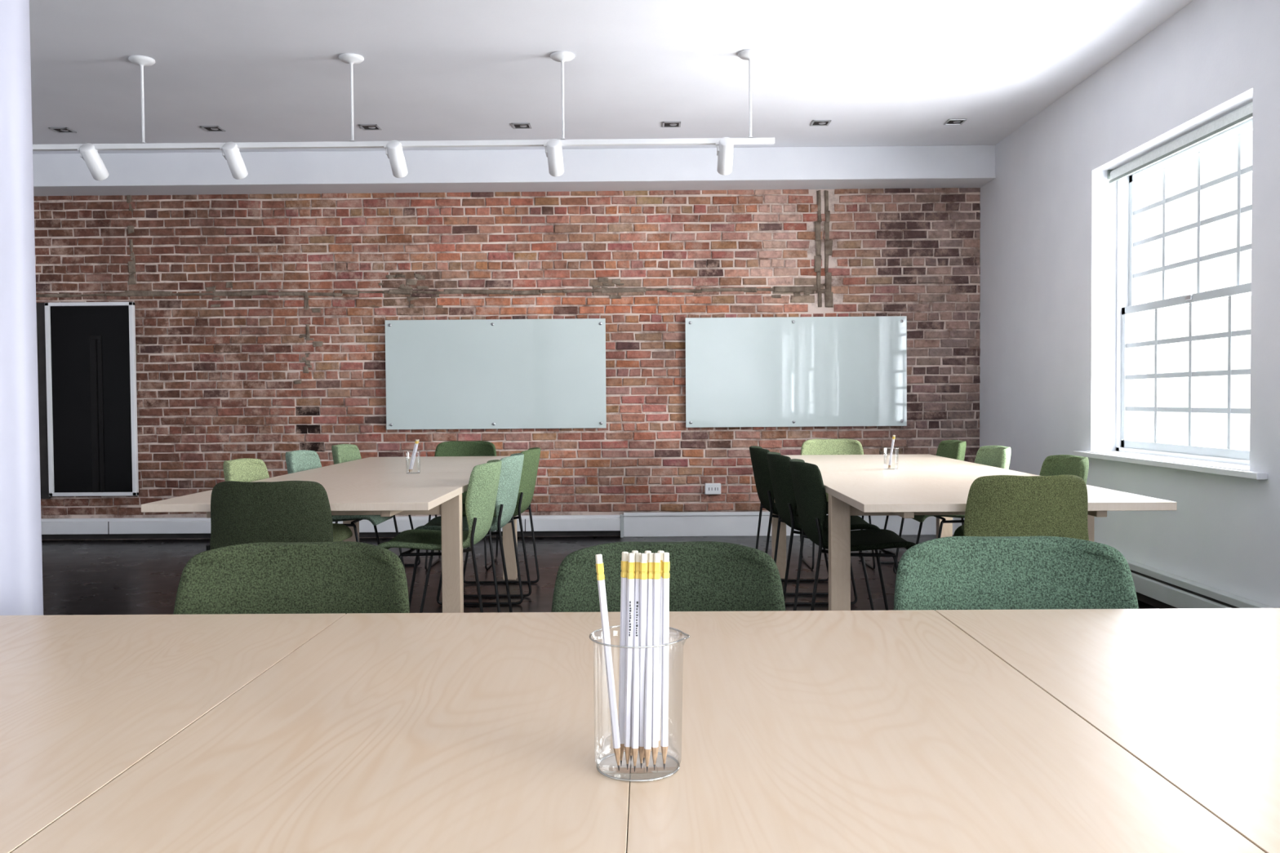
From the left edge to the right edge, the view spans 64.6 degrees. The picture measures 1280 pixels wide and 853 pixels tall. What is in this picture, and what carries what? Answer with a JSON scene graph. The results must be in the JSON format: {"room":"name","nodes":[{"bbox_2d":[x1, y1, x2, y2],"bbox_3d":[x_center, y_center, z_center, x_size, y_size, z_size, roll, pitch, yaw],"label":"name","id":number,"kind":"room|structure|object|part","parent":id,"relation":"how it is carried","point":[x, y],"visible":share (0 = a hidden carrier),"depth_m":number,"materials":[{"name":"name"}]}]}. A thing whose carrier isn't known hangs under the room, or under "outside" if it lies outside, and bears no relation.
{"room":"classroom","nodes":[
{"label":"classroom","id":0,"kind":"room"},
{"bbox_2d":[33,187,980,540],"bbox_3d":[-1.893,-0.545,8.333,9.337,2.915,0.178,0,2,0],"label":"wall","id":1,"kind":"structure","parent":0,"point":[260,319],"depth_m":8.25,"materials":[{"name":"brick"}]},
{"bbox_2d":[35,302,138,498],"bbox_3d":[-4.517,-0.211,8.259,0.810,1.600,0.040,0,2,0],"label":"blackboard","id":2,"kind":"object","parent":1,"relation":"attached to","point":[86,359],"visible":0.98,"depth_m":8.26,"materials":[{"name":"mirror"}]},
{"bbox_2d":[40,514,623,539],"bbox_3d":[-2.984,0.830,8.270,5.700,0.185,0.068,0,2,0],"label":"baseboard heater","id":3,"kind":"object","parent":1,"relation":"attached to","point":[543,525],"visible":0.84,"depth_m":8.25,"materials":[{"name":"white metal"}]},
{"bbox_2d":[385,318,606,429],"bbox_3d":[-1.170,-0.425,8.221,1.787,0.887,0.046,0,2,0],"label":"whiteboard","id":4,"kind":"object","parent":1,"relation":"attached to","point":[468,374],"visible":1,"depth_m":8.21,"materials":[{"name":"white glass"}]},
{"bbox_2d":[32,145,995,195],"bbox_3d":[-1.851,-2.025,8.097,9.210,0.255,0.470,0,2,0],"label":"ceiling beam","id":5,"kind":"structure","parent":1,"relation":"attached to","point":[911,166],"depth_m":7.86,"materials":[{"name":"white paint"}]},
{"bbox_2d":[704,483,720,494],"bbox_3d":[0.594,0.507,8.243,0.130,0.090,0.046,0,2,0],"label":"wall socket","id":6,"kind":"object","parent":1,"relation":"attached to","point":[709,488],"visible":1,"depth_m":8.22,"materials":[{"name":"white plastic"}]},
{"bbox_2d":[623,511,964,537],"bbox_3d":[1.311,0.792,8.255,2.890,0.200,0.040,0,2,0],"label":"baseboard","id":7,"kind":"structure","parent":1,"relation":"attached to","point":[637,524],"depth_m":8.25,"materials":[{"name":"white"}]},
{"bbox_2d":[684,315,906,427],"bbox_3d":[1.263,-0.442,8.203,1.787,0.887,0.046,0,2,0],"label":"whiteboard","id":8,"kind":"object","parent":1,"relation":"attached to","point":[777,371],"visible":1,"depth_m":8.19,"materials":[{"name":"white glass"}]},
{"bbox_2d":[41,534,1159,615],"bbox_3d":[-1.823,1.133,1.929,9.910,0.100,13.570,0,2,0],"label":"floor","id":9,"kind":"structure","parent":0,"point":[80,576],"depth_m":6.62,"materials":[{"name":"brown wood"}]},
{"bbox_2d":[0,0,43,615],"bbox_3d":[-1.455,-0.462,2.199,0.300,3.069,0.300,0,2,0],"label":"structural column","id":10,"kind":"structure","parent":9,"relation":"on","point":[21,591],"depth_m":2.18,"materials":[{"name":"paint"}]},
{"bbox_2d":[205,480,333,551],"bbox_3d":[-1.353,0.607,3.895,0.472,0.838,0.554,0,2,0],"label":"upholstered chair","id":11,"kind":"object","parent":9,"relation":"on","point":[284,511],"visible":0.44,"depth_m":3.65,"materials":[{"name":"fabric"}]},
{"bbox_2d":[222,457,352,542],"bbox_3d":[-1.752,0.581,5.010,0.554,0.838,0.502,0,2,0],"label":"upholstered chair","id":12,"kind":"object","parent":9,"relation":"on","point":[246,469],"visible":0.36,"depth_m":5.09,"materials":[{"name":"fabric"}]},
{"bbox_2d":[173,541,409,614],"bbox_3d":[-0.696,0.662,1.886,0.502,0.825,0.554,0,2,-2],"label":"upholstered chair","id":13,"kind":"object","parent":9,"relation":"on","point":[338,577],"visible":0.3,"depth_m":2.10,"materials":[{"name":"fabric"}]},
{"bbox_2d":[141,456,517,613],"bbox_3d":[-1.321,0.617,5.383,1.082,0.740,3.150,0,2,0],"label":"conference table","id":14,"kind":"object","parent":9,"relation":"on","point":[383,486],"visible":0.41,"depth_m":4.45,"materials":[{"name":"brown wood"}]},
{"bbox_3d":[-1.323,0.322,5.375,0.922,0.090,2.850,0,2,0],"label":"cross rail","id":15,"kind":"part","parent":14,"relation":"part of","materials":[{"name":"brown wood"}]},
{"bbox_3d":[-1.194,0.190,5.336,0.085,0.112,0.081,0,2,0],"label":"glass beaker","id":16,"kind":"object","parent":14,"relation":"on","visible":0},
{"bbox_2d":[408,439,419,472],"bbox_3d":[-1.193,0.156,5.335,0.057,0.177,0.025,0,2,0],"label":"bundle","id":17,"kind":"object","parent":16,"relation":"in","point":[416,442],"visible":1,"depth_m":5.34,"materials":[{"name":"white wood"}]},
{"bbox_2d":[285,449,393,544],"bbox_3d":[-1.746,0.558,5.849,0.554,0.838,0.502,0,2,0],"label":"upholstered chair","id":18,"kind":"object","parent":9,"relation":"on","point":[300,460],"visible":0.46,"depth_m":5.81,"materials":[{"name":"fabric"}]},
{"bbox_2d":[331,444,420,572],"bbox_3d":[-1.730,0.537,6.659,0.554,0.838,0.502,0,2,0],"label":"upholstered chair","id":19,"kind":"object","parent":9,"relation":"on","point":[341,453],"visible":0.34,"depth_m":6.73,"materials":[{"name":"fabric"}]},
{"bbox_2d":[377,459,502,613],"bbox_3d":[-0.924,0.582,4.744,0.554,0.838,0.502,0,2,0],"label":"upholstered chair","id":20,"kind":"object","parent":9,"relation":"on","point":[483,483],"visible":0.86,"depth_m":4.58,"materials":[{"name":"fabric"}]},
{"bbox_2d":[424,440,497,569],"bbox_3d":[-1.216,0.527,6.898,0.467,0.838,0.554,0,2,0],"label":"upholstered chair","id":21,"kind":"object","parent":9,"relation":"on","point":[451,448],"visible":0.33,"depth_m":7.11,"materials":[{"name":"fabric"}]},
{"bbox_2d":[414,453,524,613],"bbox_3d":[-0.885,0.566,5.323,0.554,0.838,0.502,0,2,0],"label":"upholstered chair","id":22,"kind":"object","parent":9,"relation":"on","point":[512,465],"visible":0.7,"depth_m":5.15,"materials":[{"name":"fabric"}]},
{"bbox_2d":[462,447,540,597],"bbox_3d":[-0.860,0.549,5.973,0.554,0.838,0.502,0,2,0],"label":"upholstered chair","id":23,"kind":"object","parent":9,"relation":"on","point":[531,456],"visible":0.6,"depth_m":5.81,"materials":[{"name":"fabric"}]},
{"bbox_2d":[0,608,1279,852],"bbox_3d":[0.014,0.718,1.197,3.500,0.740,1.255,0,2,0],"label":"table","id":24,"kind":"object","parent":9,"relation":"on","point":[1058,731],"visible":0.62,"depth_m":1.14,"materials":[{"name":"beige wood"}]},
{"bbox_2d":[589,625,689,782],"bbox_3d":[0.000,0.283,1.044,0.104,0.137,0.099,0,2,0],"label":"glass beaker","id":25,"kind":"object","parent":24,"relation":"on","point":[676,771],"visible":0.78,"depth_m":1.03,"materials":[{"name":"clear glass"}]},
{"bbox_2d":[595,550,670,772],"bbox_3d":[-0.007,0.239,1.037,0.076,0.221,0.036,0,2,0],"label":"pencils","id":26,"kind":"object","parent":25,"relation":"in","point":[643,678],"visible":1,"depth_m":1.03,"materials":[{"name":"white wood"}]},
{"bbox_2d":[551,541,785,612],"bbox_3d":[0.055,0.659,1.880,0.502,0.821,0.554,0,2,1],"label":"upholstered chair","id":27,"kind":"object","parent":9,"relation":"on","point":[704,575],"visible":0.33,"depth_m":2.08,"materials":[{"name":"fabric"}]},
{"bbox_2d":[749,445,828,595],"bbox_3d":[0.925,0.536,5.960,0.554,0.838,0.502,0,2,0],"label":"upholstered chair","id":28,"kind":"object","parent":9,"relation":"on","point":[758,456],"visible":0.6,"depth_m":5.80,"materials":[{"name":"fabric"}]},
{"bbox_2d":[766,452,879,610],"bbox_3d":[0.940,0.554,5.260,0.554,0.838,0.502,0,2,0],"label":"upholstered chair","id":29,"kind":"object","parent":9,"relation":"on","point":[779,465],"visible":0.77,"depth_m":5.08,"materials":[{"name":"fabric"}]},
{"bbox_2d":[800,438,875,569],"bbox_3d":[1.323,0.511,6.799,0.467,0.838,0.554,0,2,0],"label":"upholstered chair","id":30,"kind":"object","parent":9,"relation":"on","point":[842,446],"visible":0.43,"depth_m":7.01,"materials":[{"name":"fabric"}]},
{"bbox_2d":[789,458,915,610],"bbox_3d":[0.965,0.571,4.630,0.554,0.838,0.502,0,2,0],"label":"upholstered chair","id":31,"kind":"object","parent":9,"relation":"on","point":[811,499],"visible":0.88,"depth_m":4.46,"materials":[{"name":"fabric"}]},
{"bbox_2d":[879,440,966,573],"bbox_3d":[1.834,0.512,6.603,0.554,0.838,0.502,0,2,0],"label":"upholstered chair","id":32,"kind":"object","parent":9,"relation":"on","point":[952,449],"visible":0.28,"depth_m":6.67,"materials":[{"name":"fabric"}]},
{"bbox_2d":[912,445,1011,544],"bbox_3d":[1.829,0.533,5.803,0.554,0.838,0.502,0,2,0],"label":"upholstered chair","id":33,"kind":"object","parent":9,"relation":"on","point":[998,456],"visible":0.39,"depth_m":5.81,"materials":[{"name":"fabric"}]},
{"bbox_2d":[771,453,1177,610],"bbox_3d":[1.374,0.602,5.218,1.117,0.740,3.180,0,2,0],"label":"conference table","id":34,"kind":"object","parent":9,"relation":"on","point":[922,484],"visible":0.43,"depth_m":4.29,"materials":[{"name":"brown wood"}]},
{"bbox_3d":[1.372,0.307,5.210,0.957,0.090,2.880,0,2,0],"label":"cross rail","id":35,"kind":"part","parent":34,"relation":"part of","materials":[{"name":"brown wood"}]},
{"bbox_3d":[1.335,0.171,5.377,0.085,0.112,0.081,0,2,0],"label":"glass beaker","id":36,"kind":"object","parent":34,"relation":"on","visible":0},
{"bbox_2d":[888,435,895,468],"bbox_3d":[1.337,0.135,5.376,0.034,0.180,0.025,0,2,0],"label":"bundle","id":37,"kind":"object","parent":36,"relation":"in","point":[894,436],"visible":1,"depth_m":5.37,"materials":[{"name":"white wood"}]},
{"bbox_2d":[893,536,1138,610],"bbox_3d":[0.746,0.650,1.865,0.512,0.829,0.554,0,2,2],"label":"upholstered chair","id":38,"kind":"object","parent":9,"relation":"on","point":[951,572],"visible":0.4,"depth_m":2.08,"materials":[{"name":"fabric"}]},
{"bbox_2d":[953,454,1088,536],"bbox_3d":[1.821,0.560,4.804,0.554,0.838,0.502,0,2,0],"label":"upholstered chair","id":39,"kind":"object","parent":9,"relation":"on","point":[1057,464],"visible":0.18,"depth_m":4.89,"materials":[{"name":"fabric"}]},
{"bbox_2d":[964,475,1088,540],"bbox_3d":[1.366,0.585,3.745,0.457,0.850,0.554,0,2,0],"label":"upholstered chair","id":40,"kind":"object","parent":9,"relation":"on","point":[997,505],"visible":0.43,"depth_m":3.50,"materials":[{"name":"fabric"}]},
{"bbox_2d":[29,0,1193,153],"bbox_3d":[-1.846,-2.061,1.844,9.910,0.150,13.570,0,2,0],"label":"ceiling","id":41,"kind":"structure","parent":0,"point":[883,73],"depth_m":5.93,"materials":[{"name":"white paint"}]},
{"bbox_2d":[48,127,76,133],"bbox_3d":[-4.103,-2.107,7.196,0.130,0.007,0.130,0,2,0],"label":"recessed light","id":42,"kind":"object","parent":41,"relation":"in","point":[60,130],"visible":1,"depth_m":7.19,"materials":[{"name":"silver metal"}]},
{"bbox_2d":[200,125,225,131],"bbox_3d":[-3.033,-2.115,7.188,0.130,0.007,0.130,0,2,0],"label":"recessed light","id":43,"kind":"object","parent":41,"relation":"in","point":[208,128],"visible":1,"depth_m":7.17,"materials":[{"name":"silver metal"}]},
{"bbox_2d":[358,124,382,129],"bbox_3d":[-1.913,-2.123,7.180,0.130,0.007,0.130,0,2,0],"label":"recessed light","id":44,"kind":"object","parent":41,"relation":"in","point":[365,126],"visible":1,"depth_m":7.17,"materials":[{"name":"silver metal"}]},
{"bbox_2d":[32,48,774,180],"bbox_3d":[-1.906,-1.759,5.779,5.330,0.661,0.220,0,2,0],"label":"track light","id":45,"kind":"object","parent":41,"relation":"hanging from","point":[89,153],"depth_m":5.73,"materials":[{"name":"white metal"}]},
{"bbox_2d":[511,122,531,128],"bbox_3d":[-0.838,-2.130,7.172,0.130,0.007,0.130,0,2,0],"label":"recessed light","id":46,"kind":"object","parent":41,"relation":"in","point":[516,126],"visible":1,"depth_m":7.17,"materials":[{"name":"silver metal"}]},
{"bbox_2d":[662,121,680,127],"bbox_3d":[0.224,-2.138,7.164,0.130,0.007,0.130,0,2,0],"label":"recessed light","id":47,"kind":"object","parent":41,"relation":"in","point":[665,124],"visible":1,"depth_m":7.16,"materials":[{"name":"silver metal"}]},
{"bbox_2d":[809,120,831,125],"bbox_3d":[1.277,-2.146,7.157,0.130,0.007,0.130,0,2,0],"label":"recessed light","id":48,"kind":"object","parent":41,"relation":"in","point":[815,122],"visible":1,"depth_m":7.14,"materials":[{"name":"silver metal"}]},
{"bbox_2d":[943,118,967,124],"bbox_3d":[2.227,-2.152,7.150,0.130,0.007,0.130,0,2,0],"label":"recessed light","id":49,"kind":"object","parent":41,"relation":"in","point":[949,122],"visible":1,"depth_m":7.15,"materials":[{"name":"silver metal"}]},
{"bbox_2d":[979,0,1279,608],"bbox_3d":[2.890,-0.484,1.802,0.340,3.070,13.470,0,2,0],"label":"wall","id":50,"kind":"structure","parent":0,"point":[1049,211],"depth_m":5.96,"materials":[{"name":"white paint"}]},
{"bbox_2d":[1107,169,1112,179],"bbox_3d":[2.851,-1.503,5.327,0.055,0.057,1.602,0,2,0],"label":"bracket","id":51,"kind":"object","parent":50,"relation":"attached to","point":[1108,171],"visible":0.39,"depth_m":6.12,"materials":[{"name":"white metal"}]},
{"bbox_2d":[1110,101,1253,174],"bbox_3d":[2.853,-1.503,5.327,0.046,0.046,1.566,0,2,0],"label":"roll","id":52,"kind":"object","parent":51,"relation":"attached to","point":[1251,104],"depth_m":5.24,"materials":[{"name":"white fabric"}]},
{"bbox_2d":[1073,450,1267,479],"bbox_3d":[2.800,0.189,5.372,0.200,0.036,1.906,0,2,0],"label":"sill","id":53,"kind":"structure","parent":50,"relation":"attached to","point":[1188,464],"depth_m":5.13,"materials":[{"name":"paint"}]},
{"bbox_2d":[1115,117,1252,465],"bbox_3d":[2.954,-0.679,5.348,0.120,1.710,1.626,0,2,0],"label":"frame","id":54,"kind":"object","parent":50,"relation":"attached to","point":[1122,215],"visible":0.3,"depth_m":6.12,"materials":[{"name":"paint"}]},
{"bbox_2d":[1120,119,1252,460],"bbox_3d":[2.942,-0.671,5.348,0.075,1.635,1.536,0,2,0],"label":"window","id":55,"kind":"structure","parent":50,"relation":"in","point":[1231,292],"depth_m":5.36,"materials":[{"name":"paint"}]},
{"bbox_2d":[1185,294,1192,300],"bbox_3d":[2.900,-0.681,5.348,0.012,0.025,0.060,0,2,0],"label":"sash lock","id":56,"kind":"object","parent":55,"relation":"attached to","point":[1190,296],"visible":1,"depth_m":5.34,"materials":[{"name":"silver metal"}]},
{"bbox_3d":[2.959,-1.069,5.338,0.035,0.840,1.536,0,2,0],"label":"upper sash","id":57,"kind":"part","parent":55,"relation":"part of","materials":[{"name":"glass"}]},
{"bbox_2d":[1125,559,1273,608],"bbox_3d":[2.701,0.905,3.516,0.077,0.205,6.220,0,2,0],"label":"radiator","id":58,"kind":"object","parent":50,"relation":"attached to","point":[1158,588],"visible":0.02,"depth_m":5.08,"materials":[{"name":"metal"}]},
{"bbox_2d":[1108,112,1253,183],"bbox_3d":[2.834,-1.457,5.328,0.012,0.019,1.586,0,2,0],"label":"rail","id":59,"kind":"object","parent":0,"point":[1249,116],"depth_m":5.25,"materials":[{"name":"white metal"}]},
{"bbox_2d":[1110,105,1253,179],"bbox_3d":[2.832,-1.484,5.328,0.002,0.038,1.556,0,2,0],"label":"cloth","id":60,"kind":"object","parent":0,"point":[1249,110],"depth_m":5.24,"materials":[{"name":"white fabric"}]}
]}

